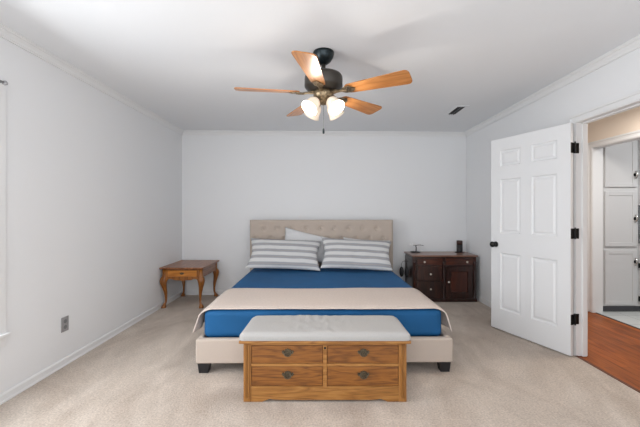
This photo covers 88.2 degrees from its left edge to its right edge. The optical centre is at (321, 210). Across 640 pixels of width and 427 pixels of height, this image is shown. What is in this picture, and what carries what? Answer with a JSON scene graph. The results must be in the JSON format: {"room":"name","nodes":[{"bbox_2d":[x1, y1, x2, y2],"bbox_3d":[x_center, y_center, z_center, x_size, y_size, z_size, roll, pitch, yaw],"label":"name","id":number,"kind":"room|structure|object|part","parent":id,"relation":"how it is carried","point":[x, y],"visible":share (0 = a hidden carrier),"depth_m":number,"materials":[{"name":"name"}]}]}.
{"room":"bedroom","nodes":[
{"label":"bedroom","id":0,"kind":"room"},
{"bbox_2d":[0,37,181,393],"bbox_3d":[-2.190,0.030,1.800,0.120,2.490,6.440,0,0,0],"label":"wall","id":1,"kind":"structure","parent":0,"point":[94,182],"depth_m":2.86,"materials":[{"name":"white paint"}]},
{"bbox_2d":[0,79,10,347],"bbox_3d":[-2.158,0.018,1.448,0.125,1.775,1.555,0,0,0],"label":"window","id":2,"kind":"structure","parent":1,"relation":"in","point":[3,334],"depth_m":2.19,"materials":[{"name":"white paint"}]},
{"bbox_3d":[-2.123,0.018,1.450,0.014,1.775,1.530,0,0,0],"label":"casing","id":3,"kind":"part","parent":2,"relation":"part of","materials":[{"name":"white paint"}]},
{"bbox_3d":[-2.127,0.826,1.448,0.065,0.022,1.555,0,0,0],"label":"sill","id":4,"kind":"part","parent":2,"relation":"part of","materials":[{"name":"white paint"}]},
{"bbox_2d":[61,315,68,332],"bbox_3d":[-2.126,0.935,2.730,0.008,0.120,0.076,0,0,0],"label":"wall outlet","id":5,"kind":"object","parent":1,"relation":"attached to","point":[65,320],"visible":1,"depth_m":2.73,"materials":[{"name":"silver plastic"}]},
{"bbox_2d":[0,291,181,404],"bbox_3d":[-2.121,1.243,1.860,0.018,0.064,6.320,0,0,0],"label":"baseboard","id":6,"kind":"structure","parent":1,"relation":"attached to","point":[22,386],"depth_m":2.80,"materials":[{"name":"white paint"}]},
{"bbox_2d":[0,23,183,134],"bbox_3d":[-2.104,-1.184,1.860,0.052,0.062,6.320,0,0,0],"label":"trim","id":7,"kind":"structure","parent":1,"relation":"attached to","point":[6,33],"depth_m":2.80,"materials":[{"name":"white paint"}]},
{"bbox_2d":[0,0,639,131],"bbox_3d":[0.037,-1.265,1.910,4.575,0.100,6.660,0,0,0],"label":"ceiling","id":8,"kind":"structure","parent":0,"point":[183,61],"depth_m":2.47,"materials":[{"name":"white paint"}]},
{"bbox_2d":[234,47,411,133],"bbox_3d":[-0.016,-0.901,2.510,1.272,0.628,1.281,0,0,0],"label":"ceiling fan","id":9,"kind":"object","parent":8,"relation":"hanging from","point":[323,83],"visible":1,"depth_m":2.43,"materials":[{"name":"brown wood"}]},
{"bbox_3d":[-0.409,-0.903,2.474,0.480,0.008,0.156,0,13,-7],"label":"blade","id":10,"kind":"part","parent":9,"relation":"part of","materials":[{"name":"brown wood"}]},
{"bbox_3d":[-0.171,-0.903,2.914,0.156,0.008,0.480,-14,6,-25],"label":"blade","id":11,"kind":"part","parent":9,"relation":"part of","materials":[{"name":"brown wood"}]},
{"bbox_3d":[-0.066,-0.903,2.112,0.156,0.008,0.480,13,2,10],"label":"blade","id":12,"kind":"part","parent":9,"relation":"part of","materials":[{"name":"brown wood"}]},
{"bbox_3d":[-0.068,-0.796,2.458,0.132,0.104,0.132,0,-43,48],"label":"lamp shade","id":13,"kind":"part","parent":9,"relation":"part of","materials":[{"name":"beige glass"}]},
{"bbox_3d":[-0.068,-0.796,2.458,0.056,0.080,0.056,0,-43,48],"label":"light bulb","id":14,"kind":"part","parent":9,"relation":"part of","materials":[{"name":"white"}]},
{"bbox_3d":[-0.060,-0.796,2.610,0.132,0.104,0.132,0,43,-42],"label":"lamp shade","id":15,"kind":"part","parent":9,"relation":"part of","materials":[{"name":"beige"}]},
{"bbox_3d":[0.084,-0.796,2.450,0.056,0.080,0.056,0,-43,-42],"label":"light bulb","id":16,"kind":"part","parent":9,"relation":"part of","materials":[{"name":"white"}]},
{"bbox_3d":[0.084,-0.796,2.450,0.132,0.104,0.132,0,-43,-42],"label":"lamp shade","id":17,"kind":"part","parent":9,"relation":"part of","materials":[{"name":"beige glass"}]},
{"bbox_3d":[0.092,-0.796,2.602,0.132,0.104,0.132,0,43,48],"label":"lamp shade","id":18,"kind":"part","parent":9,"relation":"part of","materials":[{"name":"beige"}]},
{"bbox_3d":[0.320,-0.903,2.823,0.480,0.008,0.156,0,-13,-43],"label":"blade","id":19,"kind":"part","parent":9,"relation":"part of","materials":[{"name":"brown wood"}]},
{"bbox_3d":[0.386,-0.903,2.327,0.480,0.008,0.156,0,-13,28],"label":"blade","id":20,"kind":"part","parent":9,"relation":"part of","materials":[{"name":"brown wood"}]},
{"bbox_2d":[445,105,468,114],"bbox_3d":[1.622,-1.208,3.985,0.150,0.014,0.380,0,0,0],"label":"ceiling vent","id":21,"kind":"object","parent":8,"relation":"in","point":[457,109],"visible":1,"depth_m":3.94,"materials":[{"name":"white metal"}]},
{"bbox_2d":[0,295,639,426],"bbox_3d":[1.975,1.325,1.910,8.450,0.100,6.660,0,0,0],"label":"floor","id":22,"kind":"structure","parent":0,"point":[147,374],"depth_m":2.37,"materials":[{"name":"carpet"}]},
{"bbox_2d":[159,260,218,308],"bbox_3d":[-1.832,1.006,4.635,0.580,0.538,0.690,0,0,0],"label":"nightstand","id":23,"kind":"object","parent":22,"relation":"on","point":[182,270],"visible":1,"depth_m":4.33,"materials":[{"name":"brown wood"}]},
{"bbox_3d":[-2.079,1.021,4.335,0.086,0.508,0.086,0,0,0],"label":"leg","id":24,"kind":"part","parent":23,"relation":"part of","materials":[{"name":"brown wood"}]},
{"bbox_3d":[-1.832,0.820,4.332,0.380,0.080,0.027,0,0,0],"label":"drawer","id":25,"kind":"part","parent":23,"relation":"part of","materials":[{"name":"brown wood"}]},
{"bbox_3d":[-2.079,1.021,4.937,0.086,0.508,0.086,0,0,0],"label":"leg","id":26,"kind":"part","parent":23,"relation":"part of","materials":[{"name":"brown wood"}]},
{"bbox_3d":[-1.585,1.021,4.335,0.086,0.508,0.086,0,0,0],"label":"leg","id":27,"kind":"part","parent":23,"relation":"part of","materials":[{"name":"brown wood"}]},
{"bbox_3d":[-1.585,1.021,4.937,0.086,0.508,0.086,0,0,0],"label":"leg","id":28,"kind":"part","parent":23,"relation":"part of","materials":[{"name":"brown wood"}]},
{"bbox_2d":[196,220,452,372],"bbox_3d":[0.008,0.703,3.733,2.080,1.145,2.300,0,0,-1],"label":"upholstered bed","id":29,"kind":"object","parent":22,"relation":"on","point":[439,349],"visible":0.28,"depth_m":4.77,"materials":[{"name":"beige fabric"}]},
{"bbox_3d":[-0.981,1.098,3.699,0.042,0.190,2.144,0,0,-1],"label":"rail","id":30,"kind":"part","parent":29,"relation":"part of","materials":[{"name":"beige fabric"}]},
{"bbox_3d":[-0.930,1.233,2.623,0.092,0.084,0.079,0,0,-1],"label":"leg","id":31,"kind":"part","parent":29,"relation":"part of","materials":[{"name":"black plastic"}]},
{"bbox_3d":[-0.006,0.652,4.833,2.080,1.045,0.100,0,0,-1],"label":"headboard","id":32,"kind":"part","parent":29,"relation":"part of","materials":[{"name":"beige fabric"}]},
{"bbox_2d":[204,266,440,336],"bbox_3d":[-0.001,0.910,3.713,1.938,0.238,2.126,0,0,-1],"label":"mattress","id":33,"kind":"object","parent":29,"relation":"on","point":[218,322],"visible":0.57,"depth_m":2.68,"materials":[{"name":"blue fabric"}]},
{"bbox_2d":[245,238,321,270],"bbox_3d":[-0.495,0.575,4.415,1.006,0.412,0.311,0,0,-3],"label":"pillow","id":34,"kind":"object","parent":33,"relation":"on","point":[266,253],"visible":1,"depth_m":4.34,"materials":[{"name":"fabric"}]},
{"bbox_2d":[285,227,326,262],"bbox_3d":[-0.155,0.511,4.700,0.925,0.564,0.164,0,0,-1],"label":"pillow","id":35,"kind":"object","parent":33,"relation":"on","point":[290,234],"visible":0.29,"depth_m":4.69,"materials":[{"name":"grey fabric"}]},
{"bbox_2d":[192,288,451,332],"bbox_3d":[0.008,0.872,2.982,2.090,0.199,0.690,0,0,-1],"label":"throw blanket","id":36,"kind":"object","parent":33,"relation":"on","point":[233,298],"visible":0.96,"depth_m":2.86,"materials":[{"name":"beige fabric"}]},
{"bbox_2d":[321,236,392,270],"bbox_3d":[0.466,0.556,4.399,0.966,0.430,0.316,0,0,2],"label":"pillow","id":37,"kind":"object","parent":33,"relation":"on","point":[339,253],"visible":1,"depth_m":4.32,"materials":[{"name":"fabric"}]},
{"bbox_2d":[343,237,389,240],"bbox_3d":[0.632,0.585,4.699,0.706,0.417,0.157,0,0,-1],"label":"pillow","id":38,"kind":"object","parent":33,"relation":"on","point":[343,237],"visible":0.02,"depth_m":4.74,"materials":[{"name":"grey fabric"}]},
{"bbox_3d":[0.022,1.098,2.611,2.020,0.190,0.055,0,0,-1],"label":"foot rail","id":39,"kind":"part","parent":29,"relation":"part of","materials":[{"name":"beige fabric"}]},
{"bbox_3d":[0.973,1.233,2.647,0.092,0.084,0.079,0,0,-1],"label":"leg","id":40,"kind":"part","parent":29,"relation":"part of","materials":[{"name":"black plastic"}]},
{"bbox_3d":[0.997,1.098,3.723,0.042,0.190,2.144,0,0,-1],"label":"rail","id":41,"kind":"part","parent":29,"relation":"part of","materials":[{"name":"beige fabric"}]},
{"bbox_2d":[239,340,410,401],"bbox_3d":[0.020,1.065,2.373,1.140,0.415,0.397,0,0,0],"label":"storage chest","id":42,"kind":"object","parent":22,"relation":"on","point":[275,370],"visible":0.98,"depth_m":2.20,"materials":[{"name":"brown wood"}]},
{"bbox_3d":[-0.498,1.076,2.220,0.052,0.394,0.054,0,0,0],"label":"corner post","id":43,"kind":"part","parent":42,"relation":"part of","materials":[{"name":"brown wood"}]},
{"bbox_3d":[-0.233,1.105,2.210,0.473,0.127,0.014,0,0,0],"label":"drawer","id":44,"kind":"part","parent":42,"relation":"part of","materials":[{"name":"brown wood"}]},
{"bbox_3d":[-0.233,0.957,2.210,0.473,0.117,0.014,0,0,0],"label":"drawer","id":45,"kind":"part","parent":42,"relation":"part of","materials":[{"name":"brown wood"}]},
{"bbox_3d":[-0.229,1.092,2.193,0.081,0.058,0.021,0,0,0],"label":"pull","id":46,"kind":"part","parent":42,"relation":"part of","materials":[{"name":"grey metal"}]},
{"bbox_3d":[-0.229,0.944,2.193,0.081,0.058,0.021,0,0,0],"label":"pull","id":47,"kind":"part","parent":42,"relation":"part of","materials":[{"name":"grey metal"}]},
{"bbox_2d":[239,315,410,340],"bbox_3d":[0.020,0.827,2.373,1.144,0.062,0.396,0,0,0],"label":"cushion","id":48,"kind":"object","parent":42,"relation":"on","point":[269,327],"visible":1,"depth_m":2.27,"materials":[{"name":"grey fabric"}]},
{"bbox_3d":[0.020,0.868,2.373,1.140,0.020,0.397,0,0,0],"label":"lid","id":49,"kind":"part","parent":42,"relation":"part of","materials":[{"name":"brown wood"}]},
{"bbox_3d":[0.020,1.036,2.208,0.984,0.314,0.018,0,0,0],"label":"frame","id":50,"kind":"part","parent":42,"relation":"part of","materials":[{"name":"brown wood"}]},
{"bbox_3d":[0.273,1.105,2.210,0.473,0.127,0.014,0,0,0],"label":"drawer","id":51,"kind":"part","parent":42,"relation":"part of","materials":[{"name":"brown wood"}]},
{"bbox_3d":[0.273,0.957,2.210,0.473,0.117,0.014,0,0,0],"label":"drawer","id":52,"kind":"part","parent":42,"relation":"part of","materials":[{"name":"brown wood"}]},
{"bbox_3d":[0.277,1.092,2.193,0.081,0.058,0.021,0,0,0],"label":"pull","id":53,"kind":"part","parent":42,"relation":"part of","materials":[{"name":"grey metal"}]},
{"bbox_3d":[0.277,0.944,2.193,0.081,0.058,0.021,0,0,0],"label":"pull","id":54,"kind":"part","parent":42,"relation":"part of","materials":[{"name":"grey metal"}]},
{"bbox_3d":[0.538,1.076,2.220,0.052,0.394,0.054,0,0,0],"label":"corner post","id":55,"kind":"part","parent":42,"relation":"part of","materials":[{"name":"brown wood"}]},
{"bbox_2d":[404,251,477,301],"bbox_3d":[1.722,0.948,4.832,0.924,0.655,0.467,0,0,0],"label":"base cabinet","id":56,"kind":"object","parent":22,"relation":"on","point":[441,276],"visible":0.88,"depth_m":4.62,"materials":[{"name":"brown wood"}]},
{"bbox_2d":[399,261,408,276],"bbox_3d":[1.212,0.854,4.867,0.144,0.242,0.047,0,0,28],"label":"headphones","id":57,"kind":"object","parent":56,"relation":"hanging from","point":[401,271],"visible":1,"depth_m":4.86,"materials":[{"name":"black plastic"}]},
{"bbox_2d":[399,267,403,276],"bbox_3d":[1.179,0.900,4.890,0.064,0.149,0.028,0,0,28],"label":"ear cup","id":58,"kind":"object","parent":57,"relation":"on","point":[401,271],"depth_m":4.88,"materials":[{"name":"black plastic"}]},
{"bbox_2d":[404,267,408,276],"bbox_3d":[1.243,0.900,4.840,0.064,0.149,0.028,0,0,28],"label":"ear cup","id":59,"kind":"object","parent":57,"relation":"on","point":[406,271],"depth_m":4.83,"materials":[{"name":"black plastic"}]},
{"bbox_3d":[1.275,0.950,4.840,0.010,0.550,0.430,0,0,0],"label":"frame","id":60,"kind":"part","parent":56,"relation":"part of","materials":[{"name":"brown wood"}]},
{"bbox_2d":[410,243,423,252],"bbox_3d":[1.414,0.549,4.948,0.180,0.142,0.151,0,0,31],"label":"charging stand","id":61,"kind":"object","parent":56,"relation":"on","point":[411,244],"visible":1,"depth_m":4.94,"materials":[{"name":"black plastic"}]},
{"bbox_3d":[1.504,1.103,4.631,0.345,0.233,0.016,0,0,0],"label":"drawer","id":62,"kind":"part","parent":56,"relation":"part of","materials":[{"name":"brown wood"}]},
{"bbox_3d":[1.504,0.874,4.631,0.345,0.202,0.016,0,0,0],"label":"drawer","id":63,"kind":"part","parent":56,"relation":"part of","materials":[{"name":"brown wood"}]},
{"bbox_3d":[1.510,0.709,4.631,0.355,0.092,0.016,0,0,0],"label":"drawer","id":64,"kind":"part","parent":56,"relation":"part of","materials":[{"name":"brown wood"}]},
{"bbox_3d":[1.925,0.709,4.631,0.383,0.092,0.016,0,0,0],"label":"drawer","id":65,"kind":"part","parent":56,"relation":"part of","materials":[{"name":"brown wood"}]},
{"bbox_3d":[1.925,0.997,4.633,0.234,0.287,0.009,0,0,0],"label":"door panel","id":66,"kind":"part","parent":56,"relation":"part of","materials":[{"name":"brown wood"}]},
{"bbox_2d":[455,240,463,252],"bbox_3d":[2.055,0.530,4.930,0.136,0.179,0.136,0,0,0],"label":"smart speaker","id":67,"kind":"object","parent":56,"relation":"on","point":[459,243],"visible":1,"depth_m":4.90},
{"bbox_3d":[1.925,0.997,4.631,0.374,0.447,0.016,0,0,0],"label":"door","id":68,"kind":"part","parent":56,"relation":"part of","materials":[{"name":"brown wood"}]},
{"bbox_2d":[576,356,639,392],"bbox_3d":[2.237,1.283,2.490,0.025,0.024,0.820,0,0,0],"label":"trim","id":69,"kind":"structure","parent":22,"relation":"on","point":[579,357],"depth_m":2.56,"materials":[{"name":"brown wood"}]},
{"bbox_2d":[603,140,637,310],"bbox_3d":[3.764,0.150,4.422,0.438,2.250,0.637,0,0,0],"label":"pantry cabinet","id":70,"kind":"object","parent":22,"relation":"on","point":[620,161],"visible":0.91,"depth_m":4.15,"materials":[{"name":"grey paint"}]},
{"bbox_3d":[3.753,0.835,4.151,0.393,0.690,0.018,0,0,0],"label":"door","id":71,"kind":"part","parent":70,"relation":"part of","materials":[{"name":"grey paint"}]},
{"bbox_3d":[3.753,0.100,4.151,0.393,0.690,0.018,0,0,0],"label":"door","id":72,"kind":"part","parent":70,"relation":"part of","materials":[{"name":"grey paint"}]},
{"bbox_3d":[3.753,-0.614,4.151,0.393,0.623,0.018,0,0,0],"label":"door","id":73,"kind":"part","parent":70,"relation":"part of","materials":[{"name":"grey paint"}]},
{"bbox_2d":[636,243,639,310],"bbox_3d":[4.388,0.840,4.439,0.804,0.870,0.602,0,0,0],"label":"base cabinet","id":74,"kind":"object","parent":22,"relation":"on","point":[638,306],"visible":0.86,"depth_m":4.16,"materials":[{"name":"grey paint"}]},
{"bbox_2d":[182,135,465,290],"bbox_3d":[0.037,0.030,5.128,4.579,2.490,0.123,0,0,-1],"label":"wall","id":75,"kind":"structure","parent":0,"point":[418,183],"depth_m":5.07,"materials":[{"name":"white paint"}]},
{"bbox_2d":[182,290,225,294],"bbox_3d":[0.055,1.243,5.061,4.372,0.064,0.018,0,0,-1],"label":"baseboard","id":76,"kind":"structure","parent":75,"relation":"attached to","point":[204,292],"depth_m":5.01,"materials":[{"name":"white paint"}]},
{"bbox_2d":[182,130,465,136],"bbox_3d":[0.055,-1.184,5.044,4.372,0.062,0.052,0,0,-1],"label":"trim","id":77,"kind":"structure","parent":75,"relation":"attached to","point":[186,132],"depth_m":5.04,"materials":[{"name":"white paint"}]},
{"bbox_2d":[466,48,639,301],"bbox_3d":[2.283,0.030,1.850,0.085,2.490,6.540,0,0,0],"label":"wall","id":78,"kind":"structure","parent":0,"point":[619,78],"depth_m":3.84,"materials":[{"name":"white paint"}]},
{"bbox_2d":[476,295,490,307],"bbox_3d":[2.231,1.243,4.055,0.018,0.064,2.130,0,0,0],"label":"baseboard","id":79,"kind":"structure","parent":78,"relation":"attached to","point":[482,300],"depth_m":4.54,"materials":[{"name":"white paint"}]},
{"bbox_2d":[490,123,575,355],"bbox_3d":[2.022,0.248,3.240,0.161,2.030,0.829,0,0,-22],"label":"door","id":80,"kind":"structure","parent":78,"relation":"in","point":[533,233],"depth_m":3.16,"materials":[{"name":"white paint"}]},
{"bbox_3d":[1.846,0.358,3.550,0.070,0.062,0.062,0,0,-22],"label":"knob","id":81,"kind":"part","parent":80,"relation":"part of","materials":[{"name":"black metal"}]},
{"bbox_2d":[465,35,639,136],"bbox_3d":[2.214,-1.184,1.910,0.052,0.062,6.420,0,0,0],"label":"trim","id":82,"kind":"structure","parent":78,"relation":"attached to","point":[633,44],"depth_m":2.96,"materials":[{"name":"white paint"}]},
{"bbox_2d":[573,228,578,238],"bbox_3d":[2.233,0.198,2.898,0.046,0.090,0.004,0,0,0],"label":"door hinge","id":83,"kind":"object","parent":78,"relation":"attached to","point":[577,229],"depth_m":2.90,"materials":[{"name":"black metal"}]},
{"bbox_2d":[576,314,578,323],"bbox_3d":[2.233,0.948,2.898,0.046,0.090,0.004,0,0,0],"label":"door hinge","id":84,"kind":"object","parent":78,"relation":"attached to","point":[577,315],"depth_m":2.90,"materials":[{"name":"black metal"}]},
{"bbox_2d":[576,143,578,152],"bbox_3d":[2.233,-0.552,2.898,0.046,0.090,0.004,0,0,0],"label":"door hinge","id":85,"kind":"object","parent":78,"relation":"attached to","point":[577,144],"depth_m":2.90,"materials":[{"name":"black metal"}]},
{"bbox_2d":[587,124,587,355],"bbox_3d":[2.335,0.215,2.490,0.021,2.120,0.960,0,0,0],"label":"trim","id":86,"kind":"structure","parent":78,"relation":"attached to","point":[587,124],"depth_m":2.90,"materials":[{"name":"white paint"}]},
{"bbox_2d":[569,90,639,356],"bbox_3d":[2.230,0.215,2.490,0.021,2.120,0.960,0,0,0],"label":"trim","id":87,"kind":"structure","parent":78,"relation":"attached to","point":[634,97],"depth_m":2.90,"materials":[{"name":"white paint"}]},
{"bbox_2d":[588,106,639,142],"bbox_3d":[3.460,0.055,2.600,0.120,2.440,4.200,0,0,0],"label":"wall","id":88,"kind":"structure","parent":0,"point":[627,121],"depth_m":3.82,"materials":[{"name":"beige paint"}]},
{"bbox_2d":[588,130,639,312],"bbox_3d":[3.460,0.233,3.672,0.120,2.085,0.964,0,0,0],"label":"trim","id":89,"kind":"structure","parent":88,"relation":"attached to","point":[597,151],"depth_m":4.13,"materials":[{"name":"white paint"}]},
{"bbox_2d":[595,312,639,329],"bbox_3d":[3.433,1.283,3.662,0.015,0.024,0.944,0,0,0],"label":"trim","id":90,"kind":"structure","parent":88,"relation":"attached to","point":[595,312],"depth_m":3.82,"materials":[{"name":"grey"}]},
{"bbox_2d":[638,206,639,235],"bbox_3d":[4.860,0.055,4.895,2.680,2.440,0.110,0,0,0],"label":"wall","id":91,"kind":"structure","parent":0,"point":[638,206],"depth_m":4.84,"materials":[{"name":"white paint"}]},
{"bbox_2d":[638,140,639,205],"bbox_3d":[4.390,-0.525,4.462,0.800,0.900,0.717,0,0,0],"label":"upper cabinet","id":92,"kind":"object","parent":91,"relation":"attached to","point":[638,140],"visible":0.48,"depth_m":4.16,"materials":[{"name":"grey paint"}]}
]}

